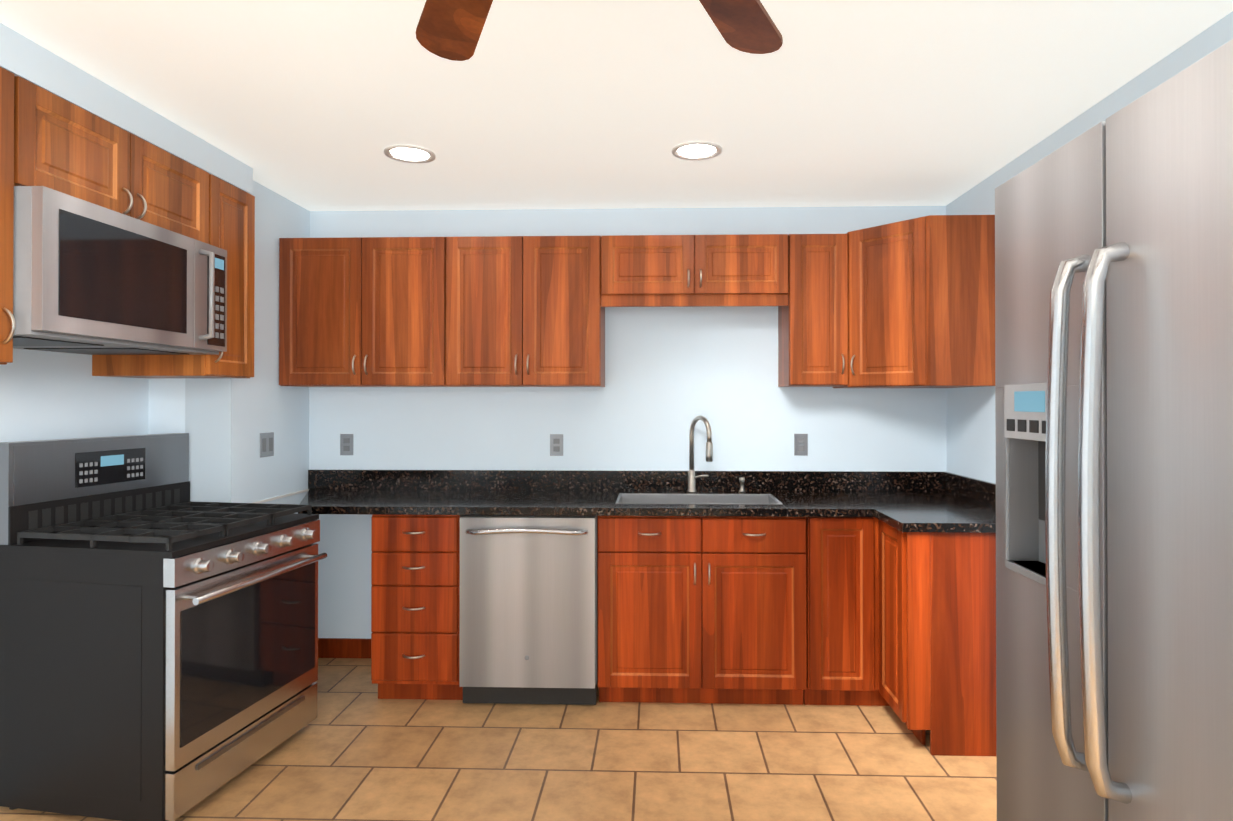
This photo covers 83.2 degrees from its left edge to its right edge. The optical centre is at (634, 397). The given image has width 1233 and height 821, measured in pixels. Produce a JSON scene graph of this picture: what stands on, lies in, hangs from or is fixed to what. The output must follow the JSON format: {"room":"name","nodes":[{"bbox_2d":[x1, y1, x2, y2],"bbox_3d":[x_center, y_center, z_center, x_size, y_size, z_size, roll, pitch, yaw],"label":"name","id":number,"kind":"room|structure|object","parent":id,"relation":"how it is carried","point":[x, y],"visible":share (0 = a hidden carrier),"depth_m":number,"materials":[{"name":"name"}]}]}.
{"room":"kitchen","nodes":[
{"label":"kitchen","id":0,"kind":"room"},
{"bbox_2d":[0,348,148,441],"bbox_3d":[-2.328,0.179,0.403,0.100,2.450,5.450,0,0,2],"label":"wall","id":1,"kind":"structure","parent":0,"point":[47,395],"depth_m":2.68,"materials":[{"name":"paint"}]},
{"bbox_2d":[0,67,15,364],"bbox_3d":[-1.973,-0.503,1.728,0.521,0.820,0.450,0,0,2],"label":"upper cabinet","id":2,"kind":"object","parent":1,"relation":"attached to","point":[7,325],"visible":0.98,"depth_m":1.92,"materials":[{"name":"brown wood"}]},
{"bbox_2d":[14,76,208,243],"bbox_3d":[-1.952,-0.753,2.379,0.521,0.313,0.840,0,0,2],"label":"upper cabinet","id":3,"kind":"object","parent":1,"relation":"attached to","point":[62,145],"visible":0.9,"depth_m":2.25,"materials":[{"name":"brown wood"}]},
{"bbox_2d":[13,186,226,354],"bbox_3d":[-1.906,-0.382,2.375,0.612,0.422,0.837,0,0,2],"label":"microwave","id":4,"kind":"object","parent":3,"relation":"attached to","point":[89,278],"visible":1,"depth_m":2.21,"materials":[{"name":"metal"}]},
{"bbox_2d":[0,22,252,194],"bbox_3d":[-2.039,-0.986,0.451,0.475,0.120,5.350,0,0,2],"label":"soffit","id":5,"kind":"structure","parent":0,"point":[26,58],"depth_m":2.31,"materials":[{"name":"paint"}]},
{"bbox_2d":[185,378,230,502],"bbox_3d":[-1.917,0.255,3.115,0.210,2.330,0.002,0,0,2],"label":"wall","id":6,"kind":"structure","parent":0,"point":[208,415],"depth_m":3.11,"materials":[{"name":"paint"}]},
{"bbox_2d":[92,174,254,377],"bbox_3d":[-1.934,-0.496,2.959,0.521,0.820,0.313,0,0,2],"label":"upper cabinet","id":7,"kind":"object","parent":6,"relation":"attached to","point":[232,220],"visible":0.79,"depth_m":2.93,"materials":[{"name":"brown wood"}]},
{"bbox_2d":[149,180,309,513],"bbox_3d":[-2.041,0.197,3.470,0.480,2.450,0.700,0,0,2],"label":"wall","id":8,"kind":"structure","parent":0,"point":[263,400],"depth_m":3.38,"materials":[{"name":"paint"}]},
{"bbox_2d":[260,432,273,457],"bbox_3d":[-1.799,0.231,3.392,0.008,0.117,0.116,0,0,2],"label":"switch plate","id":9,"kind":"object","parent":8,"relation":"attached to","point":[266,444],"visible":1,"depth_m":3.38,"materials":[{"name":"grey plastic"}]},
{"bbox_2d":[253,489,308,502],"bbox_3d":[-1.797,0.504,3.493,0.006,0.012,0.634,0,0,2],"label":"trim","id":10,"kind":"structure","parent":8,"relation":"attached to","point":[281,496],"depth_m":3.52,"materials":[{"name":"white plastic"}]},
{"bbox_2d":[0,658,996,820],"bbox_3d":[-0.404,1.436,0.735,4.145,0.060,6.250,0,0,2],"label":"floor","id":11,"kind":"structure","parent":0,"point":[356,749],"depth_m":2.66,"materials":[{"name":"tile"}]},
{"bbox_2d":[0,433,326,820],"bbox_3d":[-1.750,0.787,2.669,0.778,1.260,0.766,0,0,10],"label":"stove","id":12,"kind":"object","parent":11,"relation":"on","point":[158,645],"visible":1,"depth_m":2.34,"materials":[{"name":"black metal"}]},
{"bbox_2d":[371,515,462,699],"bbox_3d":[-1.002,0.979,3.459,0.408,0.885,0.641,0,0,2],"label":"drawers","id":13,"kind":"object","parent":11,"relation":"on","point":[415,605],"visible":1,"depth_m":3.17,"materials":[{"name":"brown wood"}]},
{"bbox_2d":[459,515,597,704],"bbox_3d":[-0.481,0.981,3.419,0.625,0.881,0.655,0,0,2],"label":"dishwasher","id":14,"kind":"object","parent":11,"relation":"on","point":[528,609],"visible":0.88,"depth_m":3.15,"materials":[{"name":"metal"}]},
{"bbox_2d":[598,516,806,704],"bbox_3d":[0.311,0.979,3.418,0.948,0.885,0.641,0,0,2],"label":"base cabinet","id":15,"kind":"object","parent":11,"relation":"on","point":[702,609],"visible":0.9,"depth_m":3.13,"materials":[{"name":"brown wood"}]},
{"bbox_2d":[804,517,995,755],"bbox_3d":[1.215,0.978,3.228,0.861,0.885,0.963,0,0,2],"label":"base cabinet","id":16,"kind":"object","parent":11,"relation":"on","point":[902,625],"visible":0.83,"depth_m":2.75,"materials":[{"name":"brown wood"}]},
{"bbox_2d":[298,470,995,532],"bbox_3d":[-0.078,0.463,3.260,3.448,0.142,0.987,0,0,2],"label":"countertop","id":17,"kind":"structure","parent":16,"relation":"on","point":[917,501],"depth_m":3.55,"materials":[{"name":"stone"}]},
{"bbox_2d":[616,493,781,503],"bbox_3d":[0.303,0.612,3.406,0.780,0.232,0.335,0,0,2],"label":"sink","id":18,"kind":"object","parent":17,"relation":"in","point":[628,498],"visible":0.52,"depth_m":3.56,"materials":[{"name":"metal"}]},
{"bbox_2d":[687,415,712,492],"bbox_3d":[0.333,0.295,3.583,0.126,0.408,0.207,0,0,2],"label":"faucet","id":19,"kind":"object","parent":17,"relation":"on","point":[692,477],"visible":1,"depth_m":3.64,"materials":[{"name":"silver metal"}]},
{"bbox_2d":[739,477,744,492],"bbox_3d":[0.563,0.460,3.637,0.034,0.078,0.062,0,0,2],"label":"soap dispenser","id":20,"kind":"object","parent":17,"relation":"on","point":[741,481],"visible":1,"depth_m":3.64,"materials":[{"name":"silver metal"}]},
{"bbox_2d":[995,39,1232,820],"bbox_3d":[1.066,0.516,0.763,0.997,1.780,0.908,0,0,2],"label":"refrigerator","id":21,"kind":"object","parent":11,"relation":"on","point":[1114,426],"visible":1,"depth_m":0.88,"materials":[{"name":"metal"}]},
{"bbox_2d":[0,0,1232,210],"bbox_3d":[-0.404,-1.074,0.749,4.145,0.060,6.250,0,0,2],"label":"ceiling","id":22,"kind":"structure","parent":0,"point":[528,104],"depth_m":2.33,"materials":[{"name":"paint"}]},
{"bbox_2d":[384,144,435,162],"bbox_3d":[-0.952,-1.027,2.933,0.210,0.008,0.210,0,0,2],"label":"recessed light","id":23,"kind":"object","parent":22,"relation":"in","point":[413,154],"visible":1,"depth_m":2.93,"materials":[{"name":"white plastic"}]},
{"bbox_2d":[415,0,782,60],"bbox_3d":[-0.085,-0.738,0.690,1.454,0.611,1.426,0,0,2],"label":"ceiling fan","id":24,"kind":"object","parent":22,"relation":"hanging from","point":[449,29],"visible":1,"depth_m":1.28,"materials":[{"name":"brown wood"}]},
{"bbox_2d":[672,141,721,159],"bbox_3d":[0.258,-1.027,2.894,0.210,0.008,0.210,0,0,2],"label":"recessed light","id":25,"kind":"object","parent":22,"relation":"in","point":[694,150],"visible":1,"depth_m":2.89,"materials":[{"name":"white plastic"}]},
{"bbox_2d":[309,205,946,638],"bbox_3d":[-0.306,0.199,3.816,4.145,2.450,0.100,0,0,2],"label":"wall","id":26,"kind":"structure","parent":0,"point":[671,373],"depth_m":3.76,"materials":[{"name":"paint"}]},
{"bbox_2d":[318,638,370,657],"bbox_3d":[-1.508,1.369,3.447,0.584,0.105,0.697,0,0,2],"label":"baseboard","id":27,"kind":"structure","parent":26,"relation":"attached to","point":[344,648],"depth_m":3.79,"materials":[{"name":"brown wood"}]},
{"bbox_2d":[340,434,352,454],"bbox_3d":[-1.580,0.259,3.801,0.072,0.117,0.008,0,0,2],"label":"electrical outlet","id":28,"kind":"object","parent":26,"relation":"attached to","point":[346,444],"visible":1,"depth_m":3.80,"materials":[{"name":"grey plastic"}]},
{"bbox_2d":[279,237,455,386],"bbox_3d":[-1.368,-0.432,3.622,0.847,0.750,0.356,0,0,2],"label":"upper cabinet","id":29,"kind":"object","parent":26,"relation":"attached to","point":[362,311],"visible":0.98,"depth_m":3.48,"materials":[{"name":"brown wood"}]},
{"bbox_2d":[446,236,604,386],"bbox_3d":[-0.555,-0.432,3.596,0.774,0.750,0.356,0,0,2],"label":"upper cabinet","id":30,"kind":"object","parent":26,"relation":"attached to","point":[525,311],"visible":1,"depth_m":3.45,"materials":[{"name":"brown wood"}]},
{"bbox_2d":[550,434,562,455],"bbox_3d":[-0.426,0.259,3.765,0.072,0.117,0.008,0,0,2],"label":"electrical outlet","id":31,"kind":"object","parent":26,"relation":"attached to","point":[556,444],"visible":1,"depth_m":3.76,"materials":[{"name":"grey plastic"}]},
{"bbox_2d":[601,234,787,306],"bbox_3d":[0.298,-0.630,3.570,0.927,0.355,0.356,0,0,2],"label":"upper cabinet","id":32,"kind":"object","parent":26,"relation":"attached to","point":[692,270],"visible":1,"depth_m":3.43,"materials":[{"name":"brown wood"}]},
{"bbox_2d":[794,434,807,455],"bbox_3d":[0.891,0.253,3.723,0.072,0.117,0.008,0,0,2],"label":"electrical outlet","id":33,"kind":"object","parent":26,"relation":"attached to","point":[800,444],"visible":1,"depth_m":3.72,"materials":[{"name":"grey plastic"}]},
{"bbox_2d":[778,234,847,386],"bbox_3d":[0.908,-0.433,3.550,0.287,0.750,0.356,0,0,2],"label":"upper cabinet","id":34,"kind":"object","parent":26,"relation":"attached to","point":[813,333],"visible":1,"depth_m":3.41,"materials":[{"name":"brown wood"}]},
{"bbox_2d":[833,215,994,387],"bbox_3d":[1.347,-0.433,3.413,0.607,0.766,0.602,0,0,2],"label":"upper cabinet","id":35,"kind":"object","parent":26,"relation":"attached to","point":[921,302],"visible":0.96,"depth_m":3.13,"materials":[{"name":"brown wood"}]},
{"bbox_2d":[946,11,1232,483],"bbox_3d":[1.616,0.180,0.628,0.100,2.450,6.150,0,0,2],"label":"wall","id":36,"kind":"structure","parent":0,"point":[971,434],"depth_m":3.19,"materials":[{"name":"paint"}]}
]}

